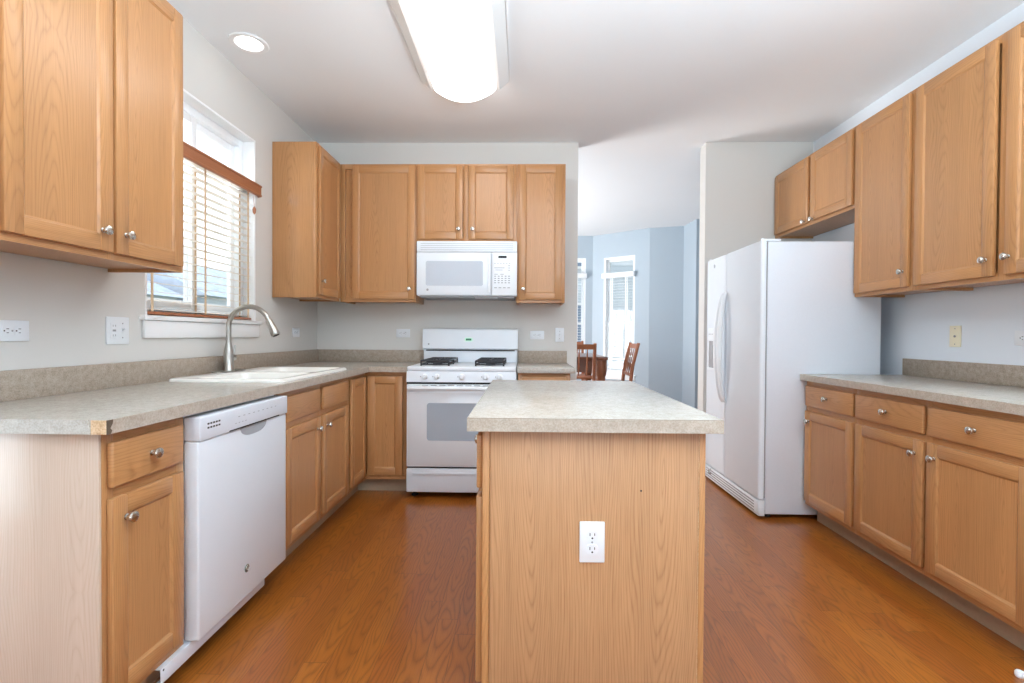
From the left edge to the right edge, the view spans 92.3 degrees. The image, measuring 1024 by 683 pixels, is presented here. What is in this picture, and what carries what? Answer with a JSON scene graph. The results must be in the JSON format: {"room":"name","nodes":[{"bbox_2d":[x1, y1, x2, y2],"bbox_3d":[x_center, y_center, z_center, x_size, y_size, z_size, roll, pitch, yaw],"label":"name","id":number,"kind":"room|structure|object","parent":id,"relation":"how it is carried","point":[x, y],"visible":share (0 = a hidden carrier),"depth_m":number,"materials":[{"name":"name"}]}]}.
{"room":"kitchen","nodes":[
{"label":"kitchen","id":0,"kind":"room"},
{"bbox_2d":[0,17,316,370],"bbox_3d":[-1.710,-0.269,2.742,0.125,2.715,2.947,0,1,1],"label":"wall","id":1,"kind":"structure","parent":0,"point":[66,306],"depth_m":2.22,"materials":[{"name":"grey paint"}]},
{"bbox_2d":[0,320,28,340],"bbox_3d":[-1.667,-0.036,1.640,0.008,0.070,0.115,0,1,1],"label":"wall outlet","id":2,"kind":"object","parent":1,"relation":"attached to","point":[10,330],"visible":1,"depth_m":1.65,"materials":[{"name":"white plastic"}]},
{"bbox_2d":[2,326,10,335],"bbox_3d":[-1.666,-0.035,1.621,0.003,0.034,0.027,0,1,1],"label":"receptacle","id":3,"kind":"object","parent":2,"relation":"attached to","point":[6,330],"depth_m":1.62,"materials":[{"name":"white plastic"}]},
{"bbox_2d":[14,326,22,335],"bbox_3d":[-1.665,-0.036,1.660,0.003,0.034,0.027,0,1,1],"label":"receptacle","id":4,"kind":"object","parent":2,"relation":"attached to","point":[18,330],"depth_m":1.66,"materials":[{"name":"white plastic"}]},
{"bbox_2d":[0,0,183,272],"bbox_3d":[-1.488,-0.805,1.643,0.350,1.054,0.763,0,1,1],"label":"upper cabinet","id":5,"kind":"object","parent":1,"relation":"attached to","point":[91,91],"visible":1,"depth_m":1.60,"materials":[{"name":"brown wood"}]},
{"bbox_2d":[106,316,128,343],"bbox_3d":[-1.653,-0.046,2.070,0.017,0.115,0.116,0,1,1],"label":"wall outlet","id":6,"kind":"object","parent":1,"relation":"attached to","point":[117,328],"visible":1,"depth_m":2.07,"materials":[{"name":"white plastic"}]},
{"bbox_2d":[139,88,261,337],"bbox_3d":[-1.695,-0.646,2.678,0.154,1.248,0.990,0,1,1],"label":"window","id":7,"kind":"structure","parent":1,"relation":"in","point":[198,117],"depth_m":2.82,"materials":[{"name":"white paint"}]},
{"bbox_2d":[147,141,261,319],"bbox_3d":[-1.667,-0.565,2.679,0.094,0.867,0.990,0,1,1],"label":"window blind","id":8,"kind":"object","parent":7,"relation":"attached to","point":[193,156],"visible":0.57,"depth_m":2.72,"materials":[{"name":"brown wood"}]},
{"bbox_2d":[0,349,423,401],"bbox_3d":[-1.201,0.135,2.680,0.897,0.100,2.808,0,1,1],"label":"backsplash","id":9,"kind":"structure","parent":1,"relation":"attached to","point":[36,382],"depth_m":2.20,"materials":[{"name":"laminate"}]},
{"bbox_2d":[292,328,299,336],"bbox_3d":[-1.624,-0.068,3.700,0.008,0.070,0.115,0,1,1],"label":"wall outlet","id":10,"kind":"object","parent":1,"relation":"attached to","point":[295,331],"visible":1,"depth_m":3.69,"materials":[{"name":"white plastic"}]},
{"bbox_2d":[272,142,340,301],"bbox_3d":[-1.448,-0.830,3.549,0.350,1.054,0.424,0,1,1],"label":"upper cabinet","id":11,"kind":"object","parent":1,"relation":"attached to","point":[306,179],"visible":1,"depth_m":3.34,"materials":[{"name":"brown wood"}]},
{"bbox_2d":[317,142,812,463],"bbox_3d":[0.409,-0.272,4.109,4.052,2.715,0.125,0,1,1],"label":"wall","id":12,"kind":"structure","parent":0,"point":[340,325],"depth_m":4.05,"materials":[{"name":"grey paint"}]},
{"bbox_2d":[340,164,423,304],"bbox_3d":[-1.021,-0.831,3.893,0.584,1.054,0.346,0,1,1],"label":"upper cabinet","id":13,"kind":"object","parent":12,"relation":"attached to","point":[379,201],"visible":0.94,"depth_m":3.76,"materials":[{"name":"brown wood"}]},
{"bbox_2d":[396,329,409,336],"bbox_3d":[-0.901,-0.069,4.072,0.115,0.070,0.008,0,1,1],"label":"wall outlet","id":14,"kind":"object","parent":12,"relation":"attached to","point":[399,332],"visible":1,"depth_m":4.07,"materials":[{"name":"white plastic"}]},
{"bbox_2d":[416,164,516,241],"bbox_3d":[-0.344,-1.056,3.876,0.766,0.594,0.346,0,1,1],"label":"upper cabinet","id":15,"kind":"object","parent":12,"relation":"attached to","point":[456,202],"visible":0.94,"depth_m":3.74,"materials":[{"name":"brown wood"}]},
{"bbox_2d":[417,241,516,300],"bbox_3d":[-0.337,-0.545,3.866,0.757,0.424,0.368,0,1,1],"label":"microwave","id":16,"kind":"object","parent":15,"relation":"attached to","point":[446,270],"visible":0.99,"depth_m":3.70,"materials":[{"name":"white plastic"}]},
{"bbox_2d":[494,263,509,287],"bbox_3d":[-0.073,-0.494,3.693,0.120,0.188,0.001,0,1,1],"label":"keypad","id":17,"kind":"object","parent":16,"relation":"attached to","point":[501,270],"depth_m":3.69,"materials":[{"name":"white plastic"}]},
{"bbox_2d":[530,331,543,338],"bbox_3d":[0.206,-0.052,4.049,0.115,0.070,0.008,0,1,1],"label":"wall outlet","id":18,"kind":"object","parent":12,"relation":"attached to","point":[533,334],"visible":1,"depth_m":4.05,"materials":[{"name":"white plastic"}]},
{"bbox_2d":[516,164,565,304],"bbox_3d":[0.223,-0.823,3.867,0.370,1.054,0.346,0,1,1],"label":"upper cabinet","id":19,"kind":"object","parent":12,"relation":"attached to","point":[541,188],"visible":1,"depth_m":3.73,"materials":[{"name":"brown wood"}]},
{"bbox_2d":[518,351,566,362],"bbox_3d":[0.250,0.127,4.044,0.400,0.100,0.019,0,1,1],"label":"backsplash","id":20,"kind":"structure","parent":12,"relation":"attached to","point":[523,356],"depth_m":4.03,"materials":[{"name":"laminate"}]},
{"bbox_2d":[555,328,563,341],"bbox_3d":[0.391,-0.054,4.040,0.070,0.115,0.017,0,1,1],"label":"light switch","id":21,"kind":"object","parent":12,"relation":"attached to","point":[559,332],"visible":1,"depth_m":4.04,"materials":[{"name":"white plastic"}]},
{"bbox_2d":[577,236,592,380],"bbox_3d":[-0.130,-0.325,7.905,2.815,2.715,0.125,0,1,1],"label":"wall","id":22,"kind":"structure","parent":0,"point":[585,243],"depth_m":7.81,"materials":[{"name":"blue paint"}]},
{"bbox_2d":[577,258,585,373],"bbox_3d":[0.888,-0.375,7.856,0.620,1.900,0.130,0,1,1],"label":"window","id":23,"kind":"structure","parent":22,"relation":"in","point":[582,261],"depth_m":7.84,"materials":[{"name":"plastic"}]},
{"bbox_2d":[577,273,586,351],"bbox_3d":[0.886,-0.320,7.802,0.580,1.518,0.094,0,1,1],"label":"window blind","id":24,"kind":"object","parent":23,"relation":"attached to","point":[579,275],"visible":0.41,"depth_m":7.79,"materials":[{"name":"white plastic"}]},
{"bbox_2d":[153,475,1023,682],"bbox_3d":[-0.646,1.139,1.754,8.150,0.060,12.950,0,1,1],"label":"floor","id":25,"kind":"structure","parent":0,"point":[383,590],"depth_m":2.01,"materials":[{"name":"brown wood"}]},
{"bbox_2d":[0,417,183,682],"bbox_3d":[-1.357,0.673,1.469,0.634,0.869,0.325,0,1,1],"label":"base cabinet","id":26,"kind":"object","parent":25,"relation":"on","point":[92,526],"visible":0.88,"depth_m":1.31,"materials":[{"name":"brown wood"}]},
{"bbox_2d":[155,395,286,682],"bbox_3d":[-1.330,0.669,1.873,0.607,0.867,0.739,0,1,1],"label":"dishwasher","id":27,"kind":"object","parent":25,"relation":"on","point":[234,456],"visible":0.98,"depth_m":1.80,"materials":[{"name":"white metal"}]},
{"bbox_2d":[274,377,348,556],"bbox_3d":[-1.324,0.657,2.709,0.618,0.869,0.908,0,1,1],"label":"base cabinet","id":28,"kind":"object","parent":25,"relation":"on","point":[317,416],"visible":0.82,"depth_m":2.63,"materials":[{"name":"brown wood"}]},
{"bbox_2d":[336,372,406,509],"bbox_3d":[-1.186,0.647,3.626,0.891,0.869,0.925,0,1,1],"label":"base cabinet","id":29,"kind":"object","parent":25,"relation":"on","point":[377,402],"visible":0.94,"depth_m":3.48,"materials":[{"name":"brown wood"}]},
{"bbox_2d":[0,349,423,434],"bbox_3d":[-1.202,0.154,2.680,0.897,0.138,2.808,0,1,1],"label":"countertop","id":30,"kind":"structure","parent":29,"relation":"on","point":[110,398],"depth_m":1.82,"materials":[{"name":"laminate"}]},
{"bbox_2d":[211,304,279,372],"bbox_3d":[-1.438,-0.020,2.715,0.314,0.372,0.250,0,1,1],"label":"kitchen faucet","id":31,"kind":"object","parent":30,"relation":"on","point":[229,356],"visible":1,"depth_m":2.70,"materials":[{"name":"metal"}]},
{"bbox_2d":[169,367,346,382],"bbox_3d":[-1.329,0.270,2.716,0.543,0.205,0.893,0,1,1],"label":"sink","id":32,"kind":"object","parent":30,"relation":"in","point":[260,374],"visible":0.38,"depth_m":2.68,"materials":[{"name":"white ceramic"}]},
{"bbox_2d":[406,328,517,495],"bbox_3d":[-0.346,0.492,3.679,0.767,1.187,0.711,0,1,1],"label":"gas range","id":33,"kind":"object","parent":25,"relation":"on","point":[458,365],"visible":0.88,"depth_m":3.39,"materials":[{"name":"white metal"}]},
{"bbox_2d":[407,357,516,371],"bbox_3d":[-0.343,0.164,3.712,0.757,0.078,0.636,0,1,1],"label":"cooktop","id":34,"kind":"object","parent":33,"relation":"in","point":[428,364],"depth_m":3.47,"materials":[{"name":"metal"}]},
{"bbox_2d":[518,373,569,380],"bbox_3d":[0.229,0.654,3.742,0.370,0.869,0.634,0,1,1],"label":"base cabinet","id":35,"kind":"object","parent":25,"relation":"on","point":[521,376],"visible":0.09,"depth_m":3.47,"materials":[{"name":"brown wood"}]},
{"bbox_2d":[517,351,575,373],"bbox_3d":[0.247,0.149,3.742,0.406,0.138,0.624,0,1,1],"label":"countertop","id":36,"kind":"structure","parent":35,"relation":"on","point":[528,361],"depth_m":4.03,"materials":[{"name":"laminate"}]},
{"bbox_2d":[577,341,584,380],"bbox_3d":[0.777,0.525,6.677,0.446,1.064,0.529,0,1,1],"label":"dining chair","id":37,"kind":"object","parent":25,"relation":"on","point":[581,342],"visible":0.07,"depth_m":6.86,"materials":[{"name":"brown wood"}]},
{"bbox_2d":[577,343,596,380],"bbox_3d":[0.641,0.542,5.235,0.446,1.064,0.529,0,1,1],"label":"dining chair","id":38,"kind":"object","parent":25,"relation":"on","point":[593,346],"visible":0.27,"depth_m":5.02,"materials":[{"name":"brown wood"}]},
{"bbox_2d":[475,431,705,682],"bbox_3d":[0.212,0.677,1.919,0.670,0.869,1.081,0,1,1],"label":"kitchen island","id":39,"kind":"object","parent":25,"relation":"on","point":[544,614],"visible":0.72,"depth_m":1.38,"materials":[{"name":"brown wood"}]},
{"bbox_2d":[579,521,604,562],"bbox_3d":[0.224,0.560,1.373,0.070,0.115,0.008,0,1,1],"label":"wall outlet","id":40,"kind":"object","parent":39,"relation":"attached to","point":[592,533],"visible":1,"depth_m":1.37,"materials":[{"name":"white plastic"}]},
{"bbox_2d":[586,544,597,553],"bbox_3d":[0.224,0.579,1.371,0.034,0.027,0.003,0,1,1],"label":"receptacle","id":41,"kind":"object","parent":40,"relation":"attached to","point":[590,548],"depth_m":1.37,"materials":[{"name":"white plastic"}]},
{"bbox_2d":[586,531,598,539],"bbox_3d":[0.224,0.540,1.371,0.034,0.027,0.003,0,1,1],"label":"receptacle","id":42,"kind":"object","parent":40,"relation":"attached to","point":[590,535],"depth_m":1.37,"materials":[{"name":"white plastic"}]},
{"bbox_2d":[467,380,723,433],"bbox_3d":[0.238,0.223,1.915,0.699,0.038,1.146,0,1,1],"label":"island countertop","id":43,"kind":"structure","parent":39,"relation":"on","point":[505,405],"depth_m":1.49,"materials":[{"name":"laminate"}]},
{"bbox_2d":[577,353,607,380],"bbox_3d":[0.301,0.608,5.833,1.465,0.908,1.140,0,1,1],"label":"dining table","id":44,"kind":"object","parent":25,"relation":"on","point":[601,361],"visible":0.16,"depth_m":5.28,"materials":[{"name":"brown wood"}]},
{"bbox_2d":[587,342,639,381],"bbox_3d":[1.143,0.541,5.584,0.529,1.064,0.446,0,1,1],"label":"dining chair","id":45,"kind":"object","parent":25,"relation":"on","point":[626,364],"visible":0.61,"depth_m":5.61,"materials":[{"name":"brown wood"}]},
{"bbox_2d":[705,238,880,516],"bbox_3d":[1.879,0.228,3.496,0.808,1.749,0.903,0,1,1],"label":"refrigerator","id":46,"kind":"object","parent":25,"relation":"on","point":[778,311],"visible":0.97,"depth_m":3.05,"materials":[{"name":"white metal"}]},
{"bbox_2d":[803,381,868,552],"bbox_3d":[2.071,0.678,2.805,0.618,0.869,0.455,0,1,1],"label":"base cabinet","id":47,"kind":"object","parent":25,"relation":"on","point":[830,420],"visible":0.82,"depth_m":2.78,"materials":[{"name":"brown wood"}]},
{"bbox_2d":[853,389,1023,650],"bbox_3d":[2.056,0.687,2.109,0.618,0.869,0.936,0,1,1],"label":"base cabinet","id":48,"kind":"object","parent":25,"relation":"on","point":[939,487],"visible":0.94,"depth_m":2.02,"materials":[{"name":"brown wood"}]},
{"bbox_2d":[800,358,1023,415],"bbox_3d":[2.079,0.179,2.323,0.631,0.138,1.417,0,1,1],"label":"countertop","id":49,"kind":"structure","parent":48,"relation":"on","point":[992,387],"depth_m":2.40,"materials":[{"name":"laminate"}]},
{"bbox_2d":[1014,669,1023,678],"bbox_3d":[1.704,1.114,1.651,0.027,0.022,0.027,0,1,1],"label":"door stop","id":50,"kind":"object","parent":25,"relation":"on","point":[1018,673],"visible":1,"depth_m":1.65,"materials":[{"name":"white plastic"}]},
{"bbox_2d":[167,0,1023,235],"bbox_3d":[-0.627,-1.682,1.768,8.150,0.150,13.050,0,1,1],"label":"ceiling","id":51,"kind":"structure","parent":0,"point":[641,86],"depth_m":2.97,"materials":[{"name":"white paint"}]},
{"bbox_2d":[228,32,268,53],"bbox_3d":[-1.430,-1.680,2.675,0.200,0.128,0.200,0,1,1],"label":"recessed light","id":52,"kind":"object","parent":51,"relation":"in","point":[246,42],"visible":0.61,"depth_m":2.71,"materials":[{"name":"white paint"}]},
{"bbox_2d":[388,0,509,101],"bbox_3d":[-0.301,-1.540,2.428,0.552,0.145,1.220,0,1,1],"label":"ceiling light","id":53,"kind":"object","parent":51,"relation":"attached to","point":[458,49],"visible":1,"depth_m":2.50,"materials":[{"name":"white plastic"}]},
{"bbox_2d":[592,228,649,387],"bbox_3d":[1.682,-0.308,7.560,0.950,2.715,0.125,1,1,39],"label":"wall","id":54,"kind":"structure","parent":0,"point":[634,242],"depth_m":7.34,"materials":[{"name":"blue paint"}]},
{"bbox_2d":[603,255,635,380],"bbox_3d":[1.653,-0.356,7.548,0.580,1.880,0.130,1,1,39],"label":"window","id":55,"kind":"structure","parent":54,"relation":"in","point":[610,374],"depth_m":7.66,"materials":[{"name":"plastic"}]},
{"bbox_2d":[601,271,634,370],"bbox_3d":[1.618,-0.302,7.506,0.540,1.498,0.094,1,1,39],"label":"window blind","id":56,"kind":"object","parent":55,"relation":"attached to","point":[627,274],"visible":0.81,"depth_m":7.50,"materials":[{"name":"white plastic"}]},
{"bbox_2d":[648,226,683,401],"bbox_3d":[2.252,-0.300,7.197,0.470,2.715,0.125,1,1,18],"label":"wall","id":57,"kind":"structure","parent":0,"point":[666,243],"depth_m":7.13,"materials":[{"name":"blue paint"}]},
{"bbox_2d":[682,219,696,407],"bbox_3d":[2.529,-0.294,6.854,0.125,2.715,0.430,0,1,-3],"label":"wall","id":58,"kind":"structure","parent":0,"point":[690,230],"depth_m":6.84,"materials":[{"name":"blue paint"}]},
{"bbox_2d":[695,219,699,408],"bbox_3d":[2.686,-0.291,6.694,0.415,2.715,0.125,0,1,1],"label":"wall","id":59,"kind":"structure","parent":0,"point":[698,220],"depth_m":6.63,"materials":[{"name":"blue paint"}]},
{"bbox_2d":[812,3,1023,374],"bbox_3d":[2.406,-0.203,-0.262,0.125,2.714,8.782,0,1,1],"label":"wall","id":60,"kind":"structure","parent":0,"point":[913,326],"depth_m":2.72,"materials":[{"name":"grey paint"}]},
{"bbox_2d":[774,126,856,238],"bbox_3d":[2.252,-1.080,3.509,0.346,0.503,0.962,0,1,1],"label":"upper cabinet","id":61,"kind":"object","parent":60,"relation":"attached to","point":[815,196],"visible":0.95,"depth_m":3.43,"materials":[{"name":"brown wood"}]},
{"bbox_2d":[853,89,937,296],"bbox_3d":[2.235,-0.796,2.802,0.346,1.054,0.458,0,1,1],"label":"upper cabinet","id":62,"kind":"object","parent":60,"relation":"attached to","point":[885,141],"visible":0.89,"depth_m":2.76,"materials":[{"name":"brown wood"}]},
{"bbox_2d":[949,326,961,346],"bbox_3d":[2.398,-0.028,2.664,0.009,0.115,0.070,0,1,1],"label":"jack plate","id":63,"kind":"object","parent":60,"relation":"attached to","point":[955,331],"visible":1,"depth_m":2.66,"materials":[{"name":"beige plastic"}]},
{"bbox_2d":[902,358,1023,386],"bbox_3d":[2.385,0.163,2.310,0.019,0.100,1.405,0,1,1],"label":"backsplash","id":64,"kind":"structure","parent":60,"relation":"attached to","point":[999,374],"depth_m":2.57,"materials":[{"name":"laminate"}]},
{"bbox_2d":[913,21,1023,290],"bbox_3d":[2.221,-0.788,2.107,0.346,1.054,0.930,0,1,1],"label":"upper cabinet","id":65,"kind":"object","parent":60,"relation":"attached to","point":[969,187],"visible":1,"depth_m":2.24,"materials":[{"name":"brown wood"}]},
{"bbox_2d":[1014,331,1023,345],"bbox_3d":[2.391,-0.016,2.285,0.008,0.070,0.115,0,1,1],"label":"wall outlet","id":66,"kind":"object","parent":60,"relation":"attached to","point":[1019,335],"visible":1,"depth_m":2.32,"materials":[{"name":"white plastic"}]},
{"bbox_2d":[1019,334,1023,341],"bbox_3d":[2.389,-0.016,2.305,0.003,0.034,0.027,0,1,1],"label":"receptacle","id":67,"kind":"object","parent":66,"relation":"attached to","point":[1021,336],"depth_m":2.31,"materials":[{"name":"white plastic"}]},
{"label":"outside","id":68,"kind":"structure","parent":0,"visible":0},
{"bbox_3d":[0.148,1.490,7.518,80.000,0.100,75.000,0,1,1],"label":"ground","id":69,"kind":"structure","parent":68,"visible":0},
{"bbox_2d":[147,280,182,299],"bbox_3d":[-18.590,-1.201,19.383,7.800,4.738,6.300,0,1,1],"label":"house","id":70,"kind":"structure","parent":69,"relation":"on","point":[158,288],"depth_m":21.52,"materials":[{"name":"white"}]},
{"bbox_2d":[147,266,226,305],"bbox_3d":[-18.408,-1.690,27.875,8.800,5.500,9.800,0,1,1],"label":"house","id":71,"kind":"structure","parent":69,"relation":"on","point":[156,278],"depth_m":23.95,"materials":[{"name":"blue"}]},
{"bbox_2d":[577,260,632,369],"bbox_3d":[5.937,-2.781,19.846,16.800,8.200,8.800,0,1,1],"label":"house","id":72,"kind":"structure","parent":69,"relation":"on","point":[622,266],"depth_m":15.92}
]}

